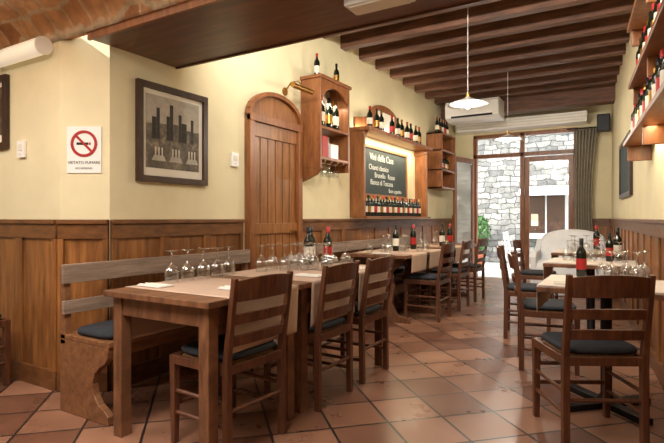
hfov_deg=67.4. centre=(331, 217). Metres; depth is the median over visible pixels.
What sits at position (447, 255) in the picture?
trestle table
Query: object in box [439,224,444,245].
wine bottle
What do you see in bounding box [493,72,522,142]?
pendant lamp
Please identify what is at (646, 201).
wall
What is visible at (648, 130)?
shelf
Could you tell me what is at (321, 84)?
wine cabinet
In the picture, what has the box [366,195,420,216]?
wine bottles
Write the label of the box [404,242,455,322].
dining chair
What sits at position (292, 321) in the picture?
table runner
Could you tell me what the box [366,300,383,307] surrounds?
table runner
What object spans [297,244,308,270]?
wine glass
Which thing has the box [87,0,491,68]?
soffit beam
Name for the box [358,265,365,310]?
table runner
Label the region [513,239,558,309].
dining chair
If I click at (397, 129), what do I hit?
wine bottles
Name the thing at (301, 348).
dining table
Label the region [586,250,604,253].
table runner
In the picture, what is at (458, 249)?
table runner
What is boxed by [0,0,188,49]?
vault
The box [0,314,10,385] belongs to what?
dining chair
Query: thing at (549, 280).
table runner
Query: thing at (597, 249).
wine glass
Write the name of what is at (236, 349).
table runner
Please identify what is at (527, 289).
dining chair
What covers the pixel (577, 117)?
box
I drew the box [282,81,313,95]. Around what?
lamp
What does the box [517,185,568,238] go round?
shop window
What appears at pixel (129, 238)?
wainscoting
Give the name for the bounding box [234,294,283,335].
table runner
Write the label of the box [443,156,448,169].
wine bottles
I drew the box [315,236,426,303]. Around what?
bench
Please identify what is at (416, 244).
table runner
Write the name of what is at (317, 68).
wine bottles
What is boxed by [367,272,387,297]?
table runner
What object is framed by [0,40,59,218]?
wall
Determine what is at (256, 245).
wine glass
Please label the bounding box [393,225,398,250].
wine bottle
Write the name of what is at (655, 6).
wine bottles
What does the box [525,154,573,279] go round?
door
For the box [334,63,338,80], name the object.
wine bottles
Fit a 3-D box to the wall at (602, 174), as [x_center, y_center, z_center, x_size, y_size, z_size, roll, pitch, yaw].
[3.667,-0.550,9.273,3.030,3.400,0.220,0,0,31]
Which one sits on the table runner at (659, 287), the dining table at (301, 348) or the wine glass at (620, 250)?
the wine glass at (620, 250)
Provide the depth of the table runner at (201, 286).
2.70 m
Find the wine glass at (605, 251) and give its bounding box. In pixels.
[604,251,619,274]
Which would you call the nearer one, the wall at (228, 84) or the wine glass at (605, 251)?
the wine glass at (605, 251)
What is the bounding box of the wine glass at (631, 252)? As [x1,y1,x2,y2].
[629,252,645,276]
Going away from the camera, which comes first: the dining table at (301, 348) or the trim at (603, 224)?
the dining table at (301, 348)
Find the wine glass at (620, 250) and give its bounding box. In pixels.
[619,250,633,275]
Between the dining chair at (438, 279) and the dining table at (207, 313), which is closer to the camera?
the dining table at (207, 313)
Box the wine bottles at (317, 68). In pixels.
[314,53,319,73]
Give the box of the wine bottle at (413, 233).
[410,224,415,248]
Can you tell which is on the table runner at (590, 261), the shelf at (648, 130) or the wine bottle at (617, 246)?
the wine bottle at (617, 246)
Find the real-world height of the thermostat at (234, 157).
0.120 m
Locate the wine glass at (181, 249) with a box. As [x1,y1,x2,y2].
[180,249,194,280]
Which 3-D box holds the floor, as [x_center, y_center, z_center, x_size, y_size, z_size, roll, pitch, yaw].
[-0.682,1.200,4.312,7.800,0.100,13.100,0,0,31]
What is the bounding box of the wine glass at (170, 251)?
[164,250,179,282]
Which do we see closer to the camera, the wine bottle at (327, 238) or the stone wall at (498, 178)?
the wine bottle at (327, 238)
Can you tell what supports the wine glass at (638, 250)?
on the table runner at (659, 287)
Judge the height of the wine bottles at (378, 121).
0.251 m
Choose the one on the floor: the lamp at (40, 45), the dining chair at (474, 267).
the dining chair at (474, 267)
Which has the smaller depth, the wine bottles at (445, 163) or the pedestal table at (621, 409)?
the pedestal table at (621, 409)
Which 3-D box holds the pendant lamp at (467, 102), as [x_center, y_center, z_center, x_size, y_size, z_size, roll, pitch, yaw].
[1.385,-1.663,5.080,0.406,1.095,0.406,0,0,31]
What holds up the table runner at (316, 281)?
on the dining table at (301, 348)
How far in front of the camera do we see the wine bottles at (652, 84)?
2.99 m
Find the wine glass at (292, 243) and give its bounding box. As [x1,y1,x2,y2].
[291,243,301,268]
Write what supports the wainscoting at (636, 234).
attached to the wall at (646, 201)
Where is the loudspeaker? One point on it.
(603, 120)
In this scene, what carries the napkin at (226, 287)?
on the table runner at (201, 286)
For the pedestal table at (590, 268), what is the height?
0.750 m
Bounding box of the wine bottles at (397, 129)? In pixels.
[389,115,420,143]
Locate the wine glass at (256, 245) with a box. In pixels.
[255,245,267,271]
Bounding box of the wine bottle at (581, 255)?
[576,238,586,276]
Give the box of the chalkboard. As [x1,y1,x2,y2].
[366,144,406,199]
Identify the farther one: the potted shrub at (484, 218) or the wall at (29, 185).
the potted shrub at (484, 218)
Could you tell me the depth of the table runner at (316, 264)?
3.87 m
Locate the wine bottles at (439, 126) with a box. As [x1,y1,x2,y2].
[435,117,448,133]
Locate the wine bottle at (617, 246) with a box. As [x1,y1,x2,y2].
[613,228,621,260]
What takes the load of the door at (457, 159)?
in the wall at (602, 174)
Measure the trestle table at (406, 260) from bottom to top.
0.760 m
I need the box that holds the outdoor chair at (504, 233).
[503,232,519,266]
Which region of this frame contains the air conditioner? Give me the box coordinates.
[445,97,503,124]
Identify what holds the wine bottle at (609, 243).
on the table runner at (590, 261)
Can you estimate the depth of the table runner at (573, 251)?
5.90 m
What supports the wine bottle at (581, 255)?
on the table runner at (549, 280)
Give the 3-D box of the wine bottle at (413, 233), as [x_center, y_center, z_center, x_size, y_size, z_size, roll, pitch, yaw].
[1.005,0.232,6.158,0.075,0.304,0.073,0,0,31]
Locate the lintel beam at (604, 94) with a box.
[441,83,614,120]
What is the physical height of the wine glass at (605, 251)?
0.186 m
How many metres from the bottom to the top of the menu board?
0.700 m
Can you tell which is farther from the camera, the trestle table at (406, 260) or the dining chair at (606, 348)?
the trestle table at (406, 260)
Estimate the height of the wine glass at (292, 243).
0.186 m
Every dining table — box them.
[103,276,302,442]
[212,262,383,412]
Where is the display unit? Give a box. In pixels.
[349,105,432,217]
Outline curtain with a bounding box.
[567,126,597,231]
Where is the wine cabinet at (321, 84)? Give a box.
[300,73,351,181]
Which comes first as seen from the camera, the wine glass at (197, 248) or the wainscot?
the wine glass at (197, 248)
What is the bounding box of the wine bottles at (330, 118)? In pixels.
[322,95,338,129]
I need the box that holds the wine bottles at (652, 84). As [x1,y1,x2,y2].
[631,49,663,129]
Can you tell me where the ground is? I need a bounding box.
[478,262,519,277]
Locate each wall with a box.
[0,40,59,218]
[60,35,109,389]
[110,36,454,249]
[455,104,611,262]
[478,132,573,262]
[612,33,663,218]
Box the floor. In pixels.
[0,276,663,442]
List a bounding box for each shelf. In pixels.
[623,81,663,160]
[627,0,654,46]
[628,0,663,103]
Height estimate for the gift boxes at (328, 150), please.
0.239 m
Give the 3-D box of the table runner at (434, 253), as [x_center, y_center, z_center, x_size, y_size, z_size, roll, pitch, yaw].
[0.937,0.487,6.113,0.720,0.200,0.454,0,0,31]
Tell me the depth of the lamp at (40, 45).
3.36 m
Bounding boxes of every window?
[473,127,577,279]
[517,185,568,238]
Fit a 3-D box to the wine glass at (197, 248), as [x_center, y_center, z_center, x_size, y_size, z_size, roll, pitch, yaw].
[-0.797,0.281,3.088,0.088,0.186,0.088,0,0,31]
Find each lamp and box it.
[0,36,52,67]
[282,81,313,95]
[344,0,415,14]
[447,8,488,108]
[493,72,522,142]
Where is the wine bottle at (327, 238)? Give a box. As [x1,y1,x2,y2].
[323,227,331,263]
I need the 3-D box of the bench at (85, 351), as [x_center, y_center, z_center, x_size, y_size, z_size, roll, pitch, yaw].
[-1.010,0.713,3.565,0.475,0.875,1.680,0,0,31]
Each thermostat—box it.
[17,140,25,157]
[230,152,238,166]
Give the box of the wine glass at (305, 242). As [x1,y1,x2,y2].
[303,242,314,266]
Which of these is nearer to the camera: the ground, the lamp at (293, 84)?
the lamp at (293, 84)
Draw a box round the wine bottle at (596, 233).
[593,225,599,250]
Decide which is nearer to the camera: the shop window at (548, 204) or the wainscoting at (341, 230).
the wainscoting at (341, 230)
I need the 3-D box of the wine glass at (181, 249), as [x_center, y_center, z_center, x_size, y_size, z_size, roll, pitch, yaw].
[-0.868,0.281,2.990,0.088,0.186,0.088,0,0,31]
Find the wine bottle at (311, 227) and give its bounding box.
[309,226,314,262]
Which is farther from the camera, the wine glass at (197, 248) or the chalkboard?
the chalkboard
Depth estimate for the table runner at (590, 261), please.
4.44 m
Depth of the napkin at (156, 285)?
2.73 m
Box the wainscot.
[0,219,56,390]
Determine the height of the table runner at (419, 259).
0.200 m
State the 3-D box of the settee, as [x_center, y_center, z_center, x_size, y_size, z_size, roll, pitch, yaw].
[3.636,0.663,7.590,1.045,0.974,0.760,0,0,31]
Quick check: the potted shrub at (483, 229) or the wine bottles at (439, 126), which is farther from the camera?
the potted shrub at (483, 229)
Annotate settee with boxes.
[530,229,609,298]
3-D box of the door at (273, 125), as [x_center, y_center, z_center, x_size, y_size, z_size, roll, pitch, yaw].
[-0.537,-0.025,4.814,0.089,2.350,0.868,0,0,31]
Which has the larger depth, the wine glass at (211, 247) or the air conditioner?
the air conditioner
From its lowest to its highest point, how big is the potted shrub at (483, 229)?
1.268 m
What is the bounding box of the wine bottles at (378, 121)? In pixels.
[367,106,383,130]
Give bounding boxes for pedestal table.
[536,274,663,424]
[543,257,636,328]
[551,249,624,308]
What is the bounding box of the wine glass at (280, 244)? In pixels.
[279,244,290,270]
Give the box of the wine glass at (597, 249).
[596,249,610,274]
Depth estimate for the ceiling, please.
6.05 m
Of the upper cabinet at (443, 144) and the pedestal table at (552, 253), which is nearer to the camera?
the pedestal table at (552, 253)
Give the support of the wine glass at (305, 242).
on the table runner at (316, 264)
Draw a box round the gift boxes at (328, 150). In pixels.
[322,135,337,158]
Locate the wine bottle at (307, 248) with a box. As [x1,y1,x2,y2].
[304,227,312,264]
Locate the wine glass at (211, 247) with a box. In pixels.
[210,247,223,276]
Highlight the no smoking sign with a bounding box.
[67,126,101,172]
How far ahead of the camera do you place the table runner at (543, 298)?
3.13 m
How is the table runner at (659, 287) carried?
on the pedestal table at (621, 409)
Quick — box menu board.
[619,130,632,198]
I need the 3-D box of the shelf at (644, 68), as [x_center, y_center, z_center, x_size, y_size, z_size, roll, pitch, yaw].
[1.955,-0.927,2.957,0.198,0.155,1.706,0,0,26]
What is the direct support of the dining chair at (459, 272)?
on the floor
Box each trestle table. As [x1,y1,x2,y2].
[346,248,432,323]
[402,243,476,302]
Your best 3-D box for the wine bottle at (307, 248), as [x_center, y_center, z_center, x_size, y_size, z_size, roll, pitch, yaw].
[-0.190,0.222,4.006,0.075,0.304,0.073,0,0,31]
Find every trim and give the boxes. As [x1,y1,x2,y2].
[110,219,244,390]
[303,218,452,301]
[592,219,609,239]
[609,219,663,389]
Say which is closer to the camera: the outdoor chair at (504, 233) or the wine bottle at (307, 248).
the wine bottle at (307, 248)
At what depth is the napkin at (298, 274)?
3.22 m
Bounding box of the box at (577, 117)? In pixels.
[456,110,587,134]
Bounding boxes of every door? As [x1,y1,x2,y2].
[244,92,303,269]
[452,156,473,279]
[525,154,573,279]
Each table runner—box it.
[126,276,230,298]
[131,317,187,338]
[217,267,354,326]
[233,334,278,353]
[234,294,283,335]
[273,262,336,269]
[287,284,298,334]
[353,250,426,272]
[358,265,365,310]
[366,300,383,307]
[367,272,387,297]
[376,248,440,268]
[416,244,440,246]
[455,245,465,261]
[537,274,565,286]
[537,292,550,309]
[543,258,575,279]
[551,249,576,258]
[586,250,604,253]
[587,259,636,266]
[655,280,663,292]
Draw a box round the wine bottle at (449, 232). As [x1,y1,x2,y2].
[447,224,452,242]
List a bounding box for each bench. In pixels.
[59,249,277,425]
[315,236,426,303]
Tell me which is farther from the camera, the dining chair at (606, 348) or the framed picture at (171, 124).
the framed picture at (171, 124)
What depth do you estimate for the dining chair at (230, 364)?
2.49 m
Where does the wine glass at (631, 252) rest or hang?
on the table runner at (659, 287)
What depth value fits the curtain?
8.57 m
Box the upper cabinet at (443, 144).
[426,131,454,190]
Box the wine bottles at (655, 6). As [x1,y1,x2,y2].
[636,0,661,64]
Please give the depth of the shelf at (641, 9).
3.57 m
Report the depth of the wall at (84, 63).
3.33 m
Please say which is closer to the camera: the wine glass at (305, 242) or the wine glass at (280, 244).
the wine glass at (280, 244)
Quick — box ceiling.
[323,0,634,104]
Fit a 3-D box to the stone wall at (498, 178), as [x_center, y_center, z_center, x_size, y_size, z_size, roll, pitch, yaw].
[5.748,-2.050,12.526,15.000,6.600,0.400,0,0,31]
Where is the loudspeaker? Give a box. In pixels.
[597,113,609,132]
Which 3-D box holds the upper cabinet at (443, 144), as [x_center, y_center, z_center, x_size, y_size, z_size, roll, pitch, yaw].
[1.916,-0.975,8.730,0.278,0.950,0.750,0,0,31]
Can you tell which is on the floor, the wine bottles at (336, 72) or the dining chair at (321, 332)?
the dining chair at (321, 332)
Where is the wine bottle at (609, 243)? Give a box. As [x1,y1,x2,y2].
[605,233,613,261]
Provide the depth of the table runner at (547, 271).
4.65 m
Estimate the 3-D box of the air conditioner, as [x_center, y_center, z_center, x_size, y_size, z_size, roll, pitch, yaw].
[2.456,-1.835,8.582,0.900,0.330,0.450,0,0,31]
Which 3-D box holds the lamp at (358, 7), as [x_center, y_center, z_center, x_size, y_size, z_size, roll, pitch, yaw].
[0.241,-1.111,2.525,0.340,0.073,0.140,0,0,31]
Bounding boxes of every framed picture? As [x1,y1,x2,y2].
[0,74,9,149]
[135,78,207,185]
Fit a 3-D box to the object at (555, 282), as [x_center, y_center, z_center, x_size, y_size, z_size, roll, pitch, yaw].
[1.433,0.390,2.988,0.190,0.009,0.100,0,0,31]
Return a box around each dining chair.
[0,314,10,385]
[169,270,293,442]
[264,260,359,411]
[313,255,394,383]
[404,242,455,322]
[428,239,473,310]
[451,237,487,301]
[496,245,551,338]
[507,251,579,375]
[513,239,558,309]
[532,274,655,442]
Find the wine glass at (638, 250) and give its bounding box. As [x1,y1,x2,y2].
[637,250,652,275]
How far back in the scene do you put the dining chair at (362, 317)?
3.56 m
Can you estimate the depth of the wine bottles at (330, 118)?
5.43 m
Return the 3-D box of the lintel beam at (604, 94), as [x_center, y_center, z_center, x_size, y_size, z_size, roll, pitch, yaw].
[3.258,-2.015,8.527,2.793,0.390,0.260,0,0,31]
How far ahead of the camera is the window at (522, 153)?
9.26 m
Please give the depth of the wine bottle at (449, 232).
6.89 m
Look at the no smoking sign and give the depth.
3.32 m
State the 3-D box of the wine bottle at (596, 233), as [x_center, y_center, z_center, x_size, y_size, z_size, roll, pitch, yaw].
[3.217,0.242,6.058,0.075,0.304,0.073,0,0,31]
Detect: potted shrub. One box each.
[478,215,490,264]
[478,218,487,250]
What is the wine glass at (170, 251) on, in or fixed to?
on the table runner at (201, 286)
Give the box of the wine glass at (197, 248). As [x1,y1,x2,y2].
[196,248,210,278]
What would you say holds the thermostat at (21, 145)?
attached to the wall at (29, 185)
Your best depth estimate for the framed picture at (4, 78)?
3.64 m
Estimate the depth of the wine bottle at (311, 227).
4.16 m

